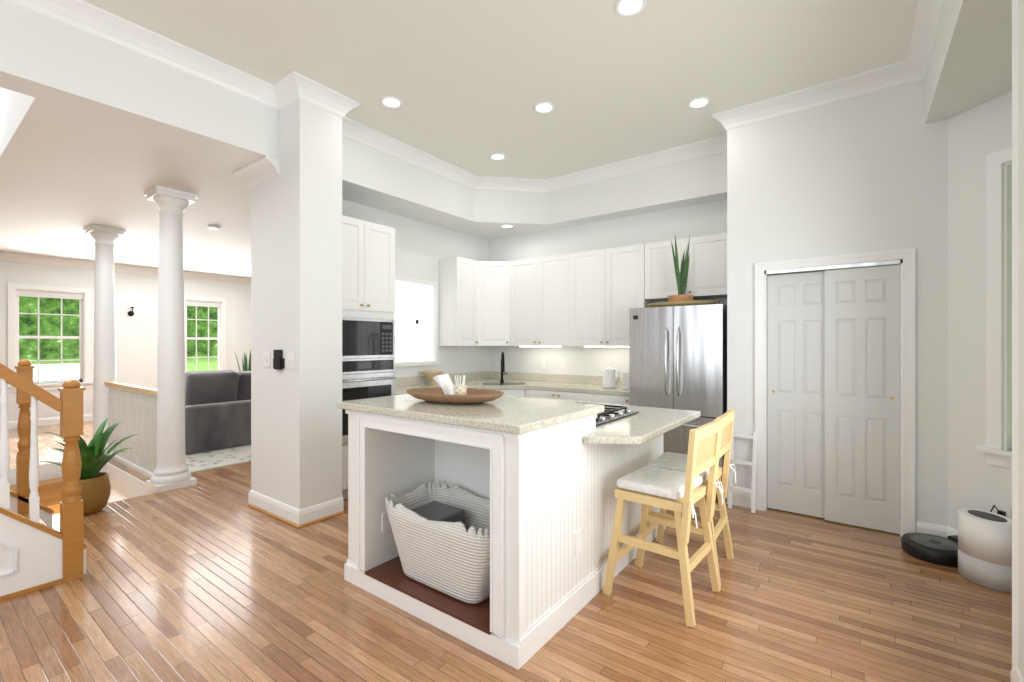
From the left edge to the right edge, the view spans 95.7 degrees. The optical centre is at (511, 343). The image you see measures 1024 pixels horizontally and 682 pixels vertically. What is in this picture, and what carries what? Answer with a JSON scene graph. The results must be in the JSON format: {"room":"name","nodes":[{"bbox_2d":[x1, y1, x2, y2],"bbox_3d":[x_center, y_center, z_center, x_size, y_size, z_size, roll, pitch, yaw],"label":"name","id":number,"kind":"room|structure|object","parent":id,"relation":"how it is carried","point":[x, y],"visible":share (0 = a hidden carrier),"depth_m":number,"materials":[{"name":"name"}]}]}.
{"room":"kitchen","nodes":[
{"label":"kitchen","id":0,"kind":"room"},
{"bbox_2d":[10,477,155,514],"bbox_3d":[-4.752,2.620,4.515,2.356,2.400,1.534,0,0,37],"label":"steps","id":1,"kind":"structure","parent":0,"point":[50,493],"depth_m":5.30,"materials":[{"name":"brown wood"}]},
{"bbox_2d":[83,0,917,178],"bbox_3d":[-0.383,-2.090,1.720,5.290,0.120,8.300,0,0,37],"label":"ceiling","id":2,"kind":"structure","parent":0,"point":[469,84],"depth_m":3.29,"materials":[{"name":"beige paint"}]},
{"bbox_2d":[380,96,402,108],"bbox_3d":[-1.012,-2.022,3.897,0.184,0.013,0.184,0,0,37],"label":"recessed light","id":3,"kind":"object","parent":2,"relation":"in","point":[390,102],"visible":0.98,"depth_m":3.90,"materials":[{"name":"white plastic"}]},
{"bbox_2d":[489,153,505,160],"bbox_3d":[-0.155,-2.022,5.030,0.184,0.013,0.184,0,0,37],"label":"recessed light","id":4,"kind":"object","parent":2,"relation":"in","point":[497,156],"visible":1,"depth_m":5.02,"materials":[{"name":"white"}]},
{"bbox_2d":[533,102,554,113],"bbox_3d":[0.276,-2.022,3.985,0.184,0.013,0.184,0,0,37],"label":"recessed light","id":5,"kind":"object","parent":2,"relation":"in","point":[545,107],"visible":1,"depth_m":3.98,"materials":[{"name":"white plastic"}]},
{"bbox_2d":[615,0,645,16],"bbox_3d":[0.710,-2.022,2.776,0.184,0.013,0.184,0,0,37],"label":"recessed light","id":6,"kind":"object","parent":2,"relation":"in","point":[628,8],"visible":1,"depth_m":2.79,"materials":[{"name":"white plastic"}]},
{"bbox_2d":[687,97,710,108],"bbox_3d":[1.574,-2.022,3.903,0.184,0.013,0.184,0,0,37],"label":"recessed light","id":7,"kind":"object","parent":2,"relation":"in","point":[699,103],"visible":0.96,"depth_m":3.90,"materials":[{"name":"white plastic"}]},
{"bbox_2d":[0,421,1011,681],"bbox_3d":[-2.136,1.520,5.334,13.000,0.200,12.000,0,0,37],"label":"floor","id":8,"kind":"structure","parent":0,"point":[210,577],"depth_m":2.43,"materials":[{"name":"brown wood"}]},
{"bbox_2d":[0,359,87,600],"bbox_3d":[-3.584,0.068,2.414,1.078,2.705,1.867,0,0,37],"label":"staircase","id":9,"kind":"structure","parent":8,"relation":"on","point":[37,551],"depth_m":2.73,"materials":[{"name":"brown wood"}]},
{"bbox_2d":[39,418,141,514],"bbox_3d":[-3.559,1.041,3.929,0.637,0.754,0.678,0,0,37],"label":"potted plant","id":10,"kind":"object","parent":8,"relation":"on","point":[94,482],"visible":0.75,"depth_m":3.87,"materials":[{"name":"green plant"}]},
{"bbox_2d":[104,381,156,477],"bbox_3d":[-4.368,0.955,5.351,2.100,0.930,0.090,0,0,37],"label":"half wall","id":11,"kind":"structure","parent":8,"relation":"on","point":[132,409],"depth_m":5.28,"materials":[{"name":"white wood"}]},
{"bbox_2d":[84,185,197,492],"bbox_3d":[-4.368,-0.040,5.351,2.750,2.920,0.350,0,0,37],"label":"columns","id":12,"kind":"structure","parent":8,"relation":"on","point":[171,471],"depth_m":4.58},
{"bbox_2d":[185,444,250,472],"bbox_3d":[-3.902,1.414,7.449,3.440,0.012,3.320,0,0,37],"label":"living room rug","id":13,"kind":"object","parent":8,"relation":"on","point":[202,461],"visible":0.14,"depth_m":5.68,"materials":[{"name":"white fabric"}]},
{"bbox_2d":[185,370,250,454],"bbox_3d":[-3.802,0.889,7.064,1.020,1.035,2.343,0,0,37],"label":"sofa","id":14,"kind":"object","parent":13,"relation":"on","point":[217,409],"visible":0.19,"depth_m":6.19,"materials":[{"name":"fabric"}]},
{"bbox_2d":[235,350,250,370],"bbox_3d":[-4.616,0.752,8.057,0.372,1.310,0.378,0,0,37],"label":"snake plant","id":15,"kind":"object","parent":13,"relation":"on","point":[246,366],"visible":0.21,"depth_m":8.11,"materials":[{"name":"green plant"}]},
{"bbox_2d":[342,215,395,498],"bbox_3d":[-1.616,0.135,4.493,0.629,2.570,0.726,0,0,37],"label":"tall cabinet","id":16,"kind":"object","parent":8,"relation":"on","point":[368,248],"depth_m":4.33,"materials":[{"name":"white wood"}]},
{"bbox_2d":[344,402,665,669],"bbox_3d":[0.084,0.905,3.175,1.292,1.030,1.940,0,0,37],"label":"kitchen island","id":17,"kind":"object","parent":8,"relation":"on","point":[549,492],"visible":0.56,"depth_m":2.44,"materials":[{"name":"white wood"}]},
{"bbox_2d":[385,481,489,604],"bbox_3d":[-0.311,1.092,2.595,0.837,0.427,0.444,0,0,37],"label":"wicker basket","id":18,"kind":"object","parent":17,"relation":"in","point":[441,534],"visible":0.65,"depth_m":2.47,"materials":[{"name":"white wicker"}]},
{"bbox_2d":[337,394,603,434],"bbox_3d":[-0.265,0.369,2.707,1.360,0.040,0.825,0,0,37],"label":"island countertop","id":19,"kind":"structure","parent":17,"relation":"on","point":[514,415],"depth_m":2.42,"materials":[{"name":"stone"}]},
{"bbox_2d":[406,374,503,403],"bbox_3d":[-0.350,0.267,2.793,0.654,0.160,0.406,0,0,37],"label":"bowl","id":20,"kind":"object","parent":19,"relation":"on","point":[447,392],"visible":1,"depth_m":2.72,"materials":[{"name":"wood"}]},
{"bbox_2d":[522,397,700,443],"bbox_3d":[0.365,0.520,3.360,1.570,0.041,1.345,0,0,37],"label":"island countertop","id":21,"kind":"structure","parent":17,"relation":"on","point":[644,424],"depth_m":2.86,"materials":[{"name":"stone"}]},
{"bbox_2d":[490,389,525,397],"bbox_3d":[-0.220,0.981,5.921,1.161,0.878,1.161,0,0,37],"label":"base cabinet","id":22,"kind":"object","parent":8,"relation":"on","point":[517,393],"depth_m":5.55,"materials":[{"name":"white wood"}]},
{"bbox_2d":[526,389,597,402],"bbox_3d":[0.694,0.981,5.537,1.004,0.878,0.684,0,0,37],"label":"base cabinet","id":23,"kind":"object","parent":8,"relation":"on","point":[550,394],"depth_m":5.26,"materials":[{"name":"white wood"}]},
{"bbox_2d":[598,394,628,404],"bbox_3d":[1.212,0.981,5.180,0.508,0.878,0.637,0,0,37],"label":"base cabinet","id":24,"kind":"object","parent":8,"relation":"on","point":[602,398],"depth_m":4.89,"materials":[{"name":"white wood"}]},
{"bbox_2d":[603,419,723,627],"bbox_3d":[0.855,0.928,2.632,0.544,0.988,0.522,0,0,37],"label":"stool","id":25,"kind":"object","parent":8,"relation":"on","point":[679,493],"visible":1,"depth_m":2.55,"materials":[{"name":"brown wood"}]},
{"bbox_2d":[616,465,702,500],"bbox_3d":[0.850,0.789,2.654,0.378,0.054,0.416,0,0,37],"label":"cushion","id":26,"kind":"object","parent":25,"relation":"on","point":[647,482],"depth_m":2.56,"materials":[{"name":"fabric"}]},
{"bbox_2d":[629,304,726,497],"bbox_3d":[1.720,0.526,4.651,0.870,1.763,0.786,0,0,37],"label":"fridge","id":27,"kind":"object","parent":8,"relation":"on","point":[677,357],"visible":0.5,"depth_m":4.34,"materials":[{"name":"grey metal"}]},
{"bbox_2d":[644,299,720,306],"bbox_3d":[1.662,-0.390,4.573,0.743,0.065,0.380,0,0,37],"label":"tray","id":28,"kind":"object","parent":27,"relation":"on","point":[681,303],"visible":0.75,"depth_m":4.39,"materials":[{"name":"brown wood"}]},
{"bbox_2d":[668,236,693,301],"bbox_3d":[1.649,-0.718,4.554,0.244,0.695,0.290,0,0,37],"label":"potted plant","id":29,"kind":"object","parent":28,"relation":"on","point":[681,276],"visible":0.9,"depth_m":4.51,"materials":[{"name":"plant"}]},
{"bbox_2d":[635,409,735,586],"bbox_3d":[1.139,0.928,3.022,0.537,0.988,0.522,0,0,37],"label":"stool","id":30,"kind":"object","parent":8,"relation":"on","point":[672,461],"visible":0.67,"depth_m":3.01,"materials":[{"name":"brown wood"}]},
{"bbox_2d":[647,451,718,479],"bbox_3d":[1.120,0.789,3.025,0.372,0.054,0.411,0,0,37],"label":"cushion","id":31,"kind":"object","parent":30,"relation":"on","point":[668,460],"depth_m":2.97,"materials":[{"name":"fabric"}]},
{"bbox_2d":[728,430,756,512],"bbox_3d":[1.980,1.089,3.978,0.210,0.660,0.127,0,0,37],"label":"step stool","id":32,"kind":"object","parent":8,"relation":"on","point":[753,464],"visible":0.92,"depth_m":3.95,"materials":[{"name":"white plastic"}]},
{"bbox_2d":[901,533,957,566],"bbox_3d":[2.824,1.369,3.096,0.344,0.091,0.344,0,0,37],"label":"vacuum","id":33,"kind":"object","parent":8,"relation":"on","point":[935,549],"visible":0.88,"depth_m":3.04,"materials":[{"name":"black plastic"}]},
{"bbox_2d":[947,535,957,541],"bbox_3d":[3.043,1.369,3.128,0.080,0.097,0.140,0,0,-8],"label":"dock","id":34,"kind":"object","parent":8,"relation":"on","point":[954,537],"visible":0.19,"depth_m":3.16,"materials":[{"name":"black plastic"}]},
{"bbox_2d":[958,508,1011,592],"bbox_3d":[2.840,1.223,2.772,0.241,0.388,0.253,0,0,37],"label":"air purifier","id":35,"kind":"object","parent":8,"relation":"on","point":[984,548],"visible":0.88,"depth_m":2.70,"materials":[{"name":"white plastic"}]},
{"bbox_2d":[0,0,1011,277],"bbox_3d":[-2.190,-2.650,5.436,12.830,2.300,12.100,0,0,37],"label":"ceiling","id":36,"kind":"structure","parent":0,"point":[98,132],"depth_m":3.91,"materials":[{"name":"white paint"}]},
{"bbox_2d":[208,225,219,229],"bbox_3d":[-3.800,-1.482,5.913,0.136,0.034,0.136,0,0,37],"label":"smoke detector","id":37,"kind":"object","parent":36,"relation":"attached to","point":[215,227],"visible":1,"depth_m":5.88,"materials":[{"name":"white plastic"}]},
{"bbox_2d":[500,224,513,228],"bbox_3d":[-0.061,-1.492,5.908,0.184,0.013,0.184,0,0,37],"label":"recessed light","id":38,"kind":"object","parent":36,"relation":"in","point":[506,226],"visible":0.98,"depth_m":5.92,"materials":[{"name":"white plastic"}]},
{"bbox_2d":[0,0,1023,679],"bbox_3d":[-2.191,0.870,5.437,12.829,5.900,12.100,0,0,37],"label":"wall","id":39,"kind":"structure","parent":0,"point":[884,170],"depth_m":3.74,"materials":[{"name":"paint"}]},
{"bbox_2d":[8,283,92,391],"bbox_3d":[-8.079,-0.098,8.124,0.175,1.815,1.100,0,0,37],"label":"window frame","id":40,"kind":"structure","parent":39,"relation":"in","point":[81,295],"depth_m":8.14,"materials":[{"name":"white wood"}]},
{"bbox_2d":[8,413,92,428],"bbox_3d":[-7.261,1.354,9.154,0.016,0.132,12.000,0,0,37],"label":"baseboard","id":41,"kind":"structure","parent":39,"relation":"attached to","point":[86,417],"depth_m":8.07,"materials":[{"name":"white wood"}]},
{"bbox_2d":[0,252,250,283],"bbox_3d":[-7.225,-1.433,9.127,0.105,0.135,12.000,0,0,37],"label":"crown molding","id":42,"kind":"structure","parent":39,"relation":"attached to","point":[4,256],"depth_m":8.50,"materials":[{"name":"white wood"}]},
{"bbox_2d":[127,298,135,315],"bbox_3d":[-7.329,-0.700,8.942,0.160,0.340,0.120,0,0,37],"label":"sconce","id":43,"kind":"object","parent":39,"relation":"attached to","point":[132,303],"visible":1,"depth_m":8.91,"materials":[{"name":"white glass"}]},
{"bbox_2d":[4,0,283,177],"bbox_3d":[-3.311,-1.698,1.782,0.120,0.665,4.900,0,0,37],"label":"crown molding","id":44,"kind":"structure","parent":39,"relation":"attached to","point":[168,52],"depth_m":3.08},
{"bbox_2d":[184,295,226,372],"bbox_3d":[-6.666,-0.098,10.020,0.175,1.815,0.930,0,0,37],"label":"window frame","id":45,"kind":"structure","parent":39,"relation":"in","point":[220,304],"depth_m":10.21,"materials":[{"name":"white wood"}]},
{"bbox_2d":[233,168,275,187],"bbox_3d":[-2.164,-1.433,3.930,0.603,0.135,0.125,0,0,37],"label":"crown molding","id":46,"kind":"structure","parent":39,"relation":"attached to","point":[253,179],"depth_m":3.98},
{"bbox_2d":[263,352,269,367],"bbox_3d":[-2.064,0.135,3.899,0.110,0.130,0.013,0,0,37],"label":"switch plate","id":47,"kind":"object","parent":39,"relation":"attached to","point":[266,355],"depth_m":3.90,"materials":[{"name":"white plastic"}]},
{"bbox_2d":[248,490,303,527],"bbox_3d":[-1.975,1.354,3.824,0.854,0.132,0.028,0,0,37],"label":"baseboard","id":48,"kind":"structure","parent":39,"relation":"attached to","point":[292,515],"depth_m":3.78,"materials":[{"name":"white wood"}]},
{"bbox_2d":[270,350,284,369],"bbox_3d":[-1.903,0.130,3.772,0.160,0.160,0.025,0,0,37],"label":"switch plate","id":49,"kind":"object","parent":39,"relation":"attached to","point":[278,361],"depth_m":3.75,"materials":[{"name":"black plastic"}]},
{"bbox_2d":[272,71,307,107],"bbox_3d":[-1.712,-1.962,3.581,0.295,0.135,0.105,0,0,37],"label":"crown molding","id":50,"kind":"structure","parent":39,"relation":"attached to","point":[293,87],"depth_m":3.59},
{"bbox_2d":[288,352,295,368],"bbox_3d":[-1.743,0.135,3.660,0.110,0.130,0.013,0,0,37],"label":"switch plate","id":51,"kind":"object","parent":39,"relation":"attached to","point":[291,355],"depth_m":3.65,"materials":[{"name":"white plastic"}]},
{"bbox_2d":[303,497,343,526],"bbox_3d":[-1.518,1.354,3.746,0.028,0.132,0.352,0,0,37],"label":"baseboard","id":52,"kind":"structure","parent":39,"relation":"attached to","point":[313,514],"depth_m":3.74,"materials":[{"name":"white wood"}]},
{"bbox_2d":[302,78,360,127],"bbox_3d":[-1.461,-1.962,3.767,0.115,0.135,0.455,0,0,37],"label":"crown molding","id":53,"kind":"structure","parent":39,"relation":"attached to","point":[321,96],"depth_m":3.75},
{"bbox_2d":[395,276,439,366],"bbox_3d":[-1.226,-0.260,5.548,0.057,1.050,0.960,0,0,37],"label":"window","id":54,"kind":"structure","parent":39,"relation":"attached to","point":[436,362],"depth_m":5.79,"materials":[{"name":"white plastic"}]},
{"bbox_2d":[439,256,477,345],"bbox_3d":[-0.664,-0.525,5.999,0.356,1.110,0.427,0,0,37],"label":"upper cabinet","id":55,"kind":"object","parent":39,"relation":"attached to","point":[458,276],"depth_m":5.87,"materials":[{"name":"white wood"}]},
{"bbox_2d":[478,261,509,345],"bbox_3d":[-0.270,-0.525,6.264,0.671,1.110,0.671,0,0,37],"label":"upper cabinet","id":56,"kind":"object","parent":39,"relation":"attached to","point":[493,276],"depth_m":6.08,"materials":[{"name":"white wood"}]},
{"bbox_2d":[395,371,628,395],"bbox_3d":[-0.022,0.470,5.129,2.426,0.140,2.194,0,0,37],"label":"countertop","id":57,"kind":"structure","parent":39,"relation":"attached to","point":[539,381],"depth_m":5.68,"materials":[{"name":"stone"}]},
{"bbox_2d":[422,370,442,384],"bbox_3d":[-0.961,0.415,5.605,0.260,0.165,0.260,0,0,37],"label":"footed bowl","id":58,"kind":"object","parent":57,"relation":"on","point":[429,375],"visible":0.94,"depth_m":5.54,"materials":[{"name":"beige wood"}]},
{"bbox_2d":[500,351,506,381],"bbox_3d":[-0.109,0.298,5.912,0.161,0.399,0.190,0,0,37],"label":"faucet","id":59,"kind":"object","parent":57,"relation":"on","point":[502,364],"visible":1,"depth_m":5.96,"materials":[{"name":"black metal"}]},
{"bbox_2d":[601,366,619,387],"bbox_3d":[1.109,0.374,5.235,0.236,0.247,0.164,0,0,37],"label":"kettle","id":60,"kind":"object","parent":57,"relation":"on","point":[609,378],"visible":1,"depth_m":5.18,"materials":[{"name":"white ceramic"}]},
{"bbox_2d":[622,372,628,389],"bbox_3d":[1.323,0.406,5.088,0.160,0.185,0.180,0,0,37],"label":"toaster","id":61,"kind":"object","parent":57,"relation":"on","point":[625,380],"visible":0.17,"depth_m":5.04,"materials":[{"name":"white plastic"}]},
{"bbox_2d":[510,253,573,346],"bbox_3d":[0.420,-0.525,5.945,1.020,1.110,0.357,0,0,37],"label":"upper cabinet","id":62,"kind":"object","parent":39,"relation":"attached to","point":[541,289],"depth_m":5.81,"materials":[{"name":"white wood"}]},
{"bbox_2d":[542,360,546,368],"bbox_3d":[0.425,0.280,6.142,0.060,0.120,0.027,0,0,37],"label":"electrical outlet","id":63,"kind":"object","parent":39,"relation":"attached to","point":[544,362],"depth_m":6.13,"materials":[{"name":"white plastic"}]},
{"bbox_2d":[560,359,565,367],"bbox_3d":[0.660,0.260,5.989,0.080,0.120,0.007,0,0,37],"label":"electrical outlet","id":64,"kind":"object","parent":39,"relation":"attached to","point":[562,363],"depth_m":5.98,"materials":[{"name":"white plastic"}]},
{"bbox_2d":[574,243,653,346],"bbox_3d":[1.159,-0.525,5.419,1.049,1.110,0.317,0,0,37],"label":"upper cabinet","id":65,"kind":"object","parent":39,"relation":"attached to","point":[588,298],"depth_m":5.27,"materials":[{"name":"white wood"}]},
{"bbox_2d":[540,138,724,192],"bbox_3d":[1.300,-1.962,5.140,2.200,0.135,0.105,0,0,37],"label":"crown molding","id":66,"kind":"structure","parent":39,"relation":"attached to","point":[707,147],"depth_m":5.10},
{"bbox_2d":[650,233,726,302],"bbox_3d":[1.886,-0.780,4.877,0.894,0.600,0.317,0,0,37],"label":"upper cabinet","id":67,"kind":"object","parent":39,"relation":"attached to","point":[707,272],"depth_m":4.72,"materials":[{"name":"white wood"}]},
{"bbox_2d":[712,132,726,151],"bbox_3d":[1.991,-1.962,4.316,0.105,0.135,0.360,0,0,37],"label":"crown molding","id":68,"kind":"structure","parent":39,"relation":"attached to","point":[722,140],"depth_m":4.56,"materials":[{"name":"white wood"}]},
{"bbox_2d":[767,271,824,517],"bbox_3d":[2.387,0.413,3.855,0.462,1.990,0.036,0,0,37],"label":"closet door","id":69,"kind":"structure","parent":39,"relation":"in","point":[795,393],"depth_m":3.85,"materials":[{"name":"paint"}]},
{"bbox_2d":[712,61,903,135],"bbox_3d":[2.321,-1.962,3.754,1.305,0.135,0.105,0,0,37],"label":"crown molding","id":70,"kind":"structure","parent":39,"relation":"attached to","point":[890,76],"depth_m":3.69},
{"bbox_2d":[755,248,914,535],"bbox_3d":[2.533,0.365,3.708,1.040,2.110,0.126,0,0,37],"label":"trim","id":71,"kind":"structure","parent":39,"relation":"attached to","point":[904,259],"depth_m":3.46,"materials":[{"name":"white wood"}]},
{"bbox_2d":[825,265,899,533],"bbox_3d":[2.692,0.413,3.578,0.462,1.990,0.036,0,0,37],"label":"closet door","id":72,"kind":"structure","parent":39,"relation":"in","point":[862,397],"depth_m":3.56,"materials":[{"name":"paint"}]},
{"bbox_2d":[904,0,945,84],"bbox_3d":[0.703,-1.962,0.380,0.105,0.135,7.450,0,0,37],"label":"crown molding","id":73,"kind":"structure","parent":39,"relation":"attached to","point":[928,14],"depth_m":2.99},
{"bbox_2d":[916,521,957,537],"bbox_3d":[3.079,1.354,2.751,0.970,0.132,0.810,0,0,37],"label":"baseboard","id":74,"kind":"structure","parent":39,"relation":"attached to","point":[921,527],"depth_m":3.29,"materials":[{"name":"white wood"}]},
{"bbox_2d":[976,146,1011,468],"bbox_3d":[3.196,-0.223,2.610,0.175,2.005,0.900,0,0,-8],"label":"window","id":75,"kind":"structure","parent":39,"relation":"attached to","point":[997,448],"depth_m":2.94,"materials":[{"name":"white wood"}]},
{"bbox_2d":[990,505,1010,517],"bbox_3d":[3.041,1.169,2.900,0.132,0.306,0.203,0,0,37],"label":"outlet","id":76,"kind":"object","parent":39,"relation":"attached to","point":[1003,511],"visible":0.46,"depth_m":2.92,"materials":[{"name":"white plastic"}]},
{"bbox_2d":[1010,668,1023,681],"bbox_3d":[0.313,1.354,-0.421,0.016,0.132,5.700,0,0,37],"label":"baseboard","id":77,"kind":"structure","parent":39,"relation":"attached to","point":[1015,675],"depth_m":1.83,"materials":[{"name":"white wood"}]},
{"label":"outside","id":78,"kind":"structure","parent":0,"visible":0},
{"bbox_2d":[19,296,216,380],"bbox_3d":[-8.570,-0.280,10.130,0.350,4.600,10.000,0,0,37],"label":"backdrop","id":79,"kind":"structure","parent":78,"point":[49,325],"depth_m":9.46,"materials":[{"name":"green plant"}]}
]}

